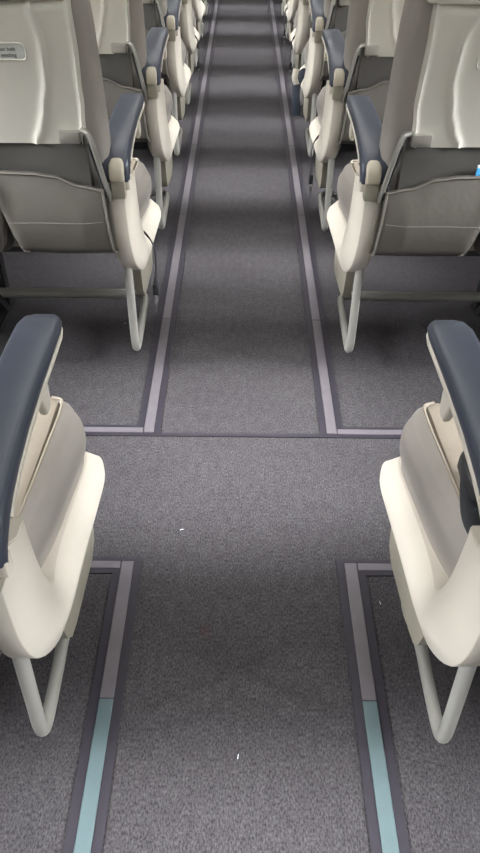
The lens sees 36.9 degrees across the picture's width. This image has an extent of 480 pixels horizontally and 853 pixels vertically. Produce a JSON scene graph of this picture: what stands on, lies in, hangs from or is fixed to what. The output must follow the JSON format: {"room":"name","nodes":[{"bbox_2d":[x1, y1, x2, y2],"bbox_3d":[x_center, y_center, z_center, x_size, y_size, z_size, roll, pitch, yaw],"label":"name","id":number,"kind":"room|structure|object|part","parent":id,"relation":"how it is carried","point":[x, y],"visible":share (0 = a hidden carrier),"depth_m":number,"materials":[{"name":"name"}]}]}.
{"room":"aircraft cabin","nodes":[
{"label":"aircraft cabin","id":0,"kind":"room"},
{"bbox_2d":[0,0,479,852],"bbox_3d":[0.013,-1.271,3.506,2.840,0.050,12.200,1,40,0],"label":"floor","id":1,"kind":"structure","parent":0,"point":[238,643],"depth_m":1.69,"materials":[{"name":"grey carpet"}]},
{"bbox_2d":[0,314,104,736],"bbox_3d":[-0.817,0.060,0.950,1.135,1.197,0.640,1,40,0],"label":"seat","id":2,"kind":"object","parent":1,"relation":"on","point":[51,488],"visible":1,"depth_m":1.06,"materials":[{"name":"beige plastic"}]},
{"bbox_2d":[0,577,5,593],"bbox_3d":[-0.298,0.172,0.847,0.033,0.047,0.030,1,40,0],"label":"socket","id":3,"kind":"object","parent":2,"relation":"attached to","point":[2,579],"depth_m":0.85,"materials":[{"name":"beige plastic"}]},
{"bbox_3d":[-0.303,-0.007,0.964,0.068,0.096,0.434,1,40,0],"label":"armrest","id":4,"kind":"part","parent":2,"relation":"part of","materials":[{"name":"blue plastic"}]},
{"bbox_2d":[14,398,59,516],"bbox_3d":[-0.572,0.103,1.146,0.515,0.102,0.392,1,40,0],"label":"seat cushion","id":5,"kind":"object","parent":2,"relation":"on","point":[46,430],"depth_m":1.13,"materials":[{"name":"beige plastic"}]},
{"bbox_2d":[0,0,160,350],"bbox_3d":[-0.802,-0.687,1.837,1.150,1.197,0.641,1,40,0],"label":"seat","id":6,"kind":"object","parent":1,"relation":"on","point":[71,181],"visible":1,"depth_m":1.68,"materials":[{"name":"beige plastic"}]},
{"bbox_3d":[-0.564,-0.576,1.732,0.426,0.285,0.081,1,40,0],"label":"panel","id":7,"kind":"part","parent":6,"relation":"part of","materials":[{"name":"grey plastic"}]},
{"bbox_3d":[-0.562,-0.756,1.571,0.520,0.700,0.239,1,40,0],"label":"backrest","id":8,"kind":"part","parent":6,"relation":"part of","materials":[{"name":"beige plastic"}]},
{"bbox_2d":[13,159,136,246],"bbox_3d":[-0.565,-0.644,2.033,0.515,0.102,0.392,1,40,0],"label":"seat cushion","id":9,"kind":"object","parent":6,"relation":"on","point":[133,166],"depth_m":2.08,"materials":[{"name":"beige leather"}]},
{"bbox_3d":[-0.326,-0.601,1.667,0.033,0.186,0.076,28,47,29],"label":"recline arm","id":10,"kind":"part","parent":6,"relation":"part of","materials":[{"name":"metal"}]},
{"bbox_2d":[111,180,126,198],"bbox_3d":[-0.291,-0.576,1.734,0.033,0.047,0.030,1,40,0],"label":"socket","id":11,"kind":"object","parent":6,"relation":"attached to","point":[118,187],"depth_m":1.72,"materials":[{"name":"beige plastic"}]},
{"bbox_3d":[-0.296,-0.755,1.851,0.068,0.096,0.434,1,40,0],"label":"armrest","id":12,"kind":"part","parent":6,"relation":"part of","materials":[{"name":"blue plastic"}]},
{"bbox_2d":[63,557,142,852],"bbox_3d":[-0.257,1.271,0.445,0.062,0.006,3.038,1,40,0],"label":"trim","id":13,"kind":"structure","parent":1,"relation":"on","point":[85,832],"depth_m":1.32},
{"bbox_2d":[89,557,120,573],"bbox_3d":[-0.608,0.303,1.589,0.688,0.006,0.044,1,40,0],"label":"trim","id":14,"kind":"structure","parent":1,"relation":"on","point":[99,565],"depth_m":1.58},
{"bbox_2d":[83,424,142,435],"bbox_3d":[-0.605,0.007,1.940,0.688,0.006,0.044,1,40,0],"label":"trim","id":15,"kind":"structure","parent":1,"relation":"on","point":[90,429],"depth_m":1.94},
{"bbox_2d":[90,0,179,229],"bbox_3d":[-0.805,-1.216,2.464,1.135,1.197,0.640,1,40,0],"label":"seat","id":16,"kind":"object","parent":1,"relation":"on","point":[131,61],"visible":0.43,"depth_m":2.32,"materials":[{"name":"beige plastic"}]},
{"bbox_3d":[-0.559,-1.104,2.360,0.426,0.285,0.081,1,40,0],"label":"panel","id":17,"kind":"part","parent":16,"relation":"part of","materials":[{"name":"grey plastic"}]},
{"bbox_3d":[-0.321,-1.130,2.294,0.033,0.186,0.076,28,47,29],"label":"recline arm","id":18,"kind":"part","parent":16,"relation":"part of","materials":[{"name":"metal"}]},
{"bbox_3d":[-0.557,-1.285,2.197,0.520,0.700,0.239,1,40,0],"label":"backrest","id":19,"kind":"part","parent":16,"relation":"part of","materials":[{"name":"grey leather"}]},
{"bbox_2d":[147,84,157,98],"bbox_3d":[-0.287,-1.104,2.361,0.033,0.047,0.030,1,40,0],"label":"socket","id":20,"kind":"object","parent":16,"relation":"attached to","point":[152,89],"depth_m":2.35,"materials":[{"name":"beige plastic"}]},
{"bbox_3d":[-0.291,-1.283,2.478,0.068,0.096,0.434,1,40,0],"label":"armrest","id":21,"kind":"part","parent":16,"relation":"part of","materials":[{"name":"blue plastic"}]},
{"bbox_2d":[143,0,190,155],"bbox_3d":[-0.800,-1.728,3.072,1.135,1.197,0.640,1,40,0],"label":"seat","id":22,"kind":"object","parent":1,"relation":"on","point":[176,74],"visible":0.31,"depth_m":3.02,"materials":[{"name":"beige plastic"}]},
{"bbox_3d":[-0.554,-1.616,2.967,0.426,0.285,0.081,1,40,0],"label":"panel","id":23,"kind":"part","parent":22,"relation":"part of","materials":[{"name":"grey plastic"}]},
{"bbox_3d":[-0.317,-1.642,2.902,0.033,0.186,0.076,28,47,29],"label":"recline arm","id":24,"kind":"part","parent":22,"relation":"part of","materials":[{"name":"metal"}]},
{"bbox_3d":[-0.552,-1.797,2.805,0.520,0.700,0.239,1,40,0],"label":"backrest","id":25,"kind":"part","parent":22,"relation":"part of","materials":[{"name":"beige plastic"}]},
{"bbox_2d":[168,30,175,41],"bbox_3d":[-0.282,-1.616,2.969,0.033,0.047,0.030,1,40,0],"label":"socket","id":26,"kind":"object","parent":22,"relation":"attached to","point":[172,33],"depth_m":2.96,"materials":[{"name":"beige plastic"}]},
{"bbox_3d":[-0.286,-1.796,3.086,0.068,0.096,0.434,1,40,0],"label":"armrest","id":27,"kind":"part","parent":22,"relation":"part of","materials":[{"name":"blue plastic"}]},
{"bbox_2d":[137,0,219,436],"bbox_3d":[-0.221,-2.584,5.019,0.062,0.006,8.096,1,40,0],"label":"trim","id":28,"kind":"structure","parent":1,"relation":"on","point":[152,408],"depth_m":2.61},
{"bbox_2d":[178,0,199,104],"bbox_3d":[-0.788,-2.237,3.676,1.150,1.197,0.641,1,40,0],"label":"seat","id":29,"kind":"object","parent":1,"relation":"on","point":[189,34],"visible":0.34,"depth_m":3.72,"materials":[{"name":"beige plastic"}]},
{"bbox_2d":[191,0,204,66],"bbox_3d":[-0.791,-2.746,4.280,1.135,1.197,0.640,1,40,0],"label":"seat","id":30,"kind":"object","parent":1,"relation":"on","point":[198,6],"visible":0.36,"depth_m":4.39,"materials":[{"name":"beige plastic"}]},
{"bbox_2d":[200,0,205,37],"bbox_3d":[-0.786,-3.255,4.884,1.135,1.197,0.640,1,40,0],"label":"seat","id":31,"kind":"object","parent":1,"relation":"on","point":[203,1],"visible":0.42,"depth_m":5.18,"materials":[{"name":"beige plastic"}]},
{"bbox_2d":[160,432,320,437],"bbox_3d":[0.001,0.023,1.930,0.431,0.003,0.014,1,40,0],"label":"trim","id":32,"kind":"structure","parent":1,"relation":"on","point":[162,434],"depth_m":1.93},
{"bbox_2d":[281,0,283,15],"bbox_3d":[0.863,-3.749,5.489,1.135,1.197,0.640,1,40,0],"label":"seat","id":33,"kind":"object","parent":1,"relation":"on","point":[282,4],"visible":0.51,"depth_m":5.74,"materials":[{"name":"grey leather"}]},
{"bbox_2d":[284,0,288,38],"bbox_3d":[0.859,-3.240,4.885,1.135,1.197,0.640,1,40,0],"label":"seat","id":34,"kind":"object","parent":1,"relation":"on","point":[285,1],"visible":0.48,"depth_m":5.14,"materials":[{"name":"beige plastic"}]},
{"bbox_2d":[283,0,298,67],"bbox_3d":[0.847,-2.730,4.280,1.150,1.197,0.641,1,40,0],"label":"seat","id":35,"kind":"object","parent":1,"relation":"on","point":[291,7],"visible":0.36,"depth_m":4.42,"materials":[{"name":"beige plastic"}]},
{"bbox_2d":[289,0,311,105],"bbox_3d":[0.842,-2.221,3.676,1.150,1.197,0.641,1,40,0],"label":"seat","id":36,"kind":"object","parent":1,"relation":"on","point":[300,35],"visible":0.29,"depth_m":3.70,"materials":[{"name":"beige plastic"}]},
{"bbox_2d":[268,0,343,437],"bbox_3d":[0.271,-2.579,5.019,0.062,0.006,8.096,1,40,0],"label":"trim","id":37,"kind":"structure","parent":1,"relation":"on","point":[329,416],"depth_m":2.61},
{"bbox_2d":[291,0,349,156],"bbox_3d":[0.823,-1.712,3.072,1.178,1.197,0.641,1,40,0],"label":"seat","id":38,"kind":"object","parent":1,"relation":"on","point":[313,75],"visible":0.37,"depth_m":3.04,"materials":[{"name":"beige plastic"}]},
{"bbox_2d":[314,31,321,42],"bbox_3d":[0.324,-1.611,2.969,0.033,0.047,0.030,1,40,0],"label":"socket","id":39,"kind":"object","parent":38,"relation":"attached to","point":[317,34],"depth_m":2.96,"materials":[{"name":"beige plastic"}]},
{"bbox_3d":[0.332,-1.790,3.086,0.068,0.096,0.434,1,40,0],"label":"armrest","id":40,"kind":"part","parent":38,"relation":"part of","materials":[{"name":"blue plastic"}]},
{"bbox_3d":[0.359,-1.636,2.902,0.033,0.186,0.076,-27,47,-29],"label":"recline arm","id":41,"kind":"part","parent":38,"relation":"part of","materials":[{"name":"metal"}]},
{"bbox_3d":[0.598,-1.786,2.806,0.520,0.700,0.239,1,40,0],"label":"backrest","id":42,"kind":"part","parent":38,"relation":"part of","materials":[{"name":"beige plastic"}]},
{"bbox_3d":[0.596,-1.605,2.968,0.426,0.285,0.081,1,40,0],"label":"panel","id":43,"kind":"part","parent":38,"relation":"part of","materials":[{"name":"grey plastic"}]},
{"bbox_2d":[308,0,404,230],"bbox_3d":[0.832,-1.200,2.464,1.150,1.197,0.641,1,40,0],"label":"seat","id":44,"kind":"object","parent":1,"relation":"on","point":[360,63],"visible":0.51,"depth_m":2.32,"materials":[{"name":"beige plastic"}]},
{"bbox_3d":[0.327,-1.277,2.478,0.068,0.096,0.434,1,40,0],"label":"armrest","id":45,"kind":"part","parent":44,"relation":"part of","materials":[{"name":"blue plastic"}]},
{"bbox_2d":[332,86,342,99],"bbox_3d":[0.319,-1.098,2.361,0.033,0.047,0.030,1,40,0],"label":"socket","id":46,"kind":"object","parent":44,"relation":"attached to","point":[337,91],"depth_m":2.35,"materials":[{"name":"beige plastic"}]},
{"bbox_3d":[0.355,-1.123,2.294,0.033,0.186,0.076,-27,47,-29],"label":"recline arm","id":47,"kind":"part","parent":44,"relation":"part of","materials":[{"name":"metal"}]},
{"bbox_3d":[0.593,-1.274,2.198,0.520,0.700,0.239,1,40,0],"label":"backrest","id":48,"kind":"part","parent":44,"relation":"part of","materials":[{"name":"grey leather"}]},
{"bbox_3d":[0.591,-1.093,2.360,0.426,0.285,0.081,1,40,0],"label":"panel","id":49,"kind":"part","parent":44,"relation":"part of","materials":[{"name":"grey plastic"}]},
{"bbox_2d":[337,427,403,438],"bbox_3d":[0.607,0.018,1.941,0.688,0.006,0.044,1,40,0],"label":"trim","id":50,"kind":"structure","parent":1,"relation":"on","point":[349,432],"depth_m":1.94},
{"bbox_2d":[336,559,409,852],"bbox_3d":[0.236,1.276,0.445,0.062,0.006,3.038,1,40,0],"label":"trim","id":51,"kind":"structure","parent":1,"relation":"on","point":[387,829],"depth_m":1.32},
{"bbox_2d":[357,560,393,576],"bbox_3d":[0.604,0.314,1.590,0.688,0.006,0.044,1,40,0],"label":"trim","id":52,"kind":"structure","parent":1,"relation":"on","point":[371,567],"depth_m":1.59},
{"bbox_2d":[327,0,479,352],"bbox_3d":[0.835,-0.672,1.838,1.135,1.197,0.640,1,40,0],"label":"seat","id":53,"kind":"object","parent":1,"relation":"on","point":[412,188],"visible":1,"depth_m":1.69,"materials":[{"name":"beige plastic"}]},
{"bbox_3d":[0.322,-0.749,1.851,0.068,0.096,0.434,1,40,0],"label":"armrest","id":54,"kind":"part","parent":53,"relation":"part of","materials":[{"name":"blue plastic"}]},
{"bbox_2d":[362,183,378,200],"bbox_3d":[0.315,-0.570,1.734,0.033,0.047,0.030,1,40,0],"label":"socket","id":55,"kind":"object","parent":53,"relation":"attached to","point":[370,191],"depth_m":1.72,"materials":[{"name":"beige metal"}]},
{"bbox_3d":[0.350,-0.595,1.667,0.033,0.186,0.076,-27,47,-29],"label":"recline arm","id":56,"kind":"part","parent":53,"relation":"part of","materials":[{"name":"metal"}]},
{"bbox_3d":[0.588,-0.745,1.571,0.520,0.700,0.239,1,40,0],"label":"backrest","id":57,"kind":"part","parent":53,"relation":"part of","materials":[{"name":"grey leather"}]},
{"bbox_2d":[352,161,474,250],"bbox_3d":[0.589,-0.633,2.033,0.515,0.102,0.392,1,40,0],"label":"seat cushion","id":58,"kind":"object","parent":53,"relation":"on","point":[355,167],"depth_m":2.08,"materials":[{"name":"beige leather"}]},
{"bbox_3d":[0.587,-0.565,1.733,0.426,0.285,0.081,1,40,0],"label":"panel","id":59,"kind":"part","parent":53,"relation":"part of","materials":[{"name":"grey plastic"}]},
{"bbox_2d":[475,165,479,175],"bbox_3d":[0.623,-0.571,1.684,0.152,0.078,0.007,1,40,0],"label":"card","id":60,"kind":"object","parent":53,"relation":"in","point":[478,167],"visible":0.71,"depth_m":1.66,"materials":[{"name":"blue paper"}]},
{"bbox_2d":[380,320,479,743],"bbox_3d":[0.831,0.072,0.955,1.135,1.197,0.640,0,40,-1],"label":"seat","id":61,"kind":"object","parent":1,"relation":"on","point":[431,492],"visible":1,"depth_m":1.08,"materials":[{"name":"beige plastic"}]},
{"bbox_2d":[426,403,463,492],"bbox_3d":[0.583,0.115,1.146,0.515,0.102,0.392,0,40,-1],"label":"seat cushion","id":62,"kind":"object","parent":61,"relation":"on","point":[444,440],"depth_m":1.17,"materials":[{"name":"beige plastic"}]},
{"bbox_3d":[0.317,0.002,0.960,0.068,0.096,0.434,0,40,-1],"label":"armrest","id":63,"kind":"part","parent":61,"relation":"part of","materials":[{"name":"blue plastic"}]}
]}

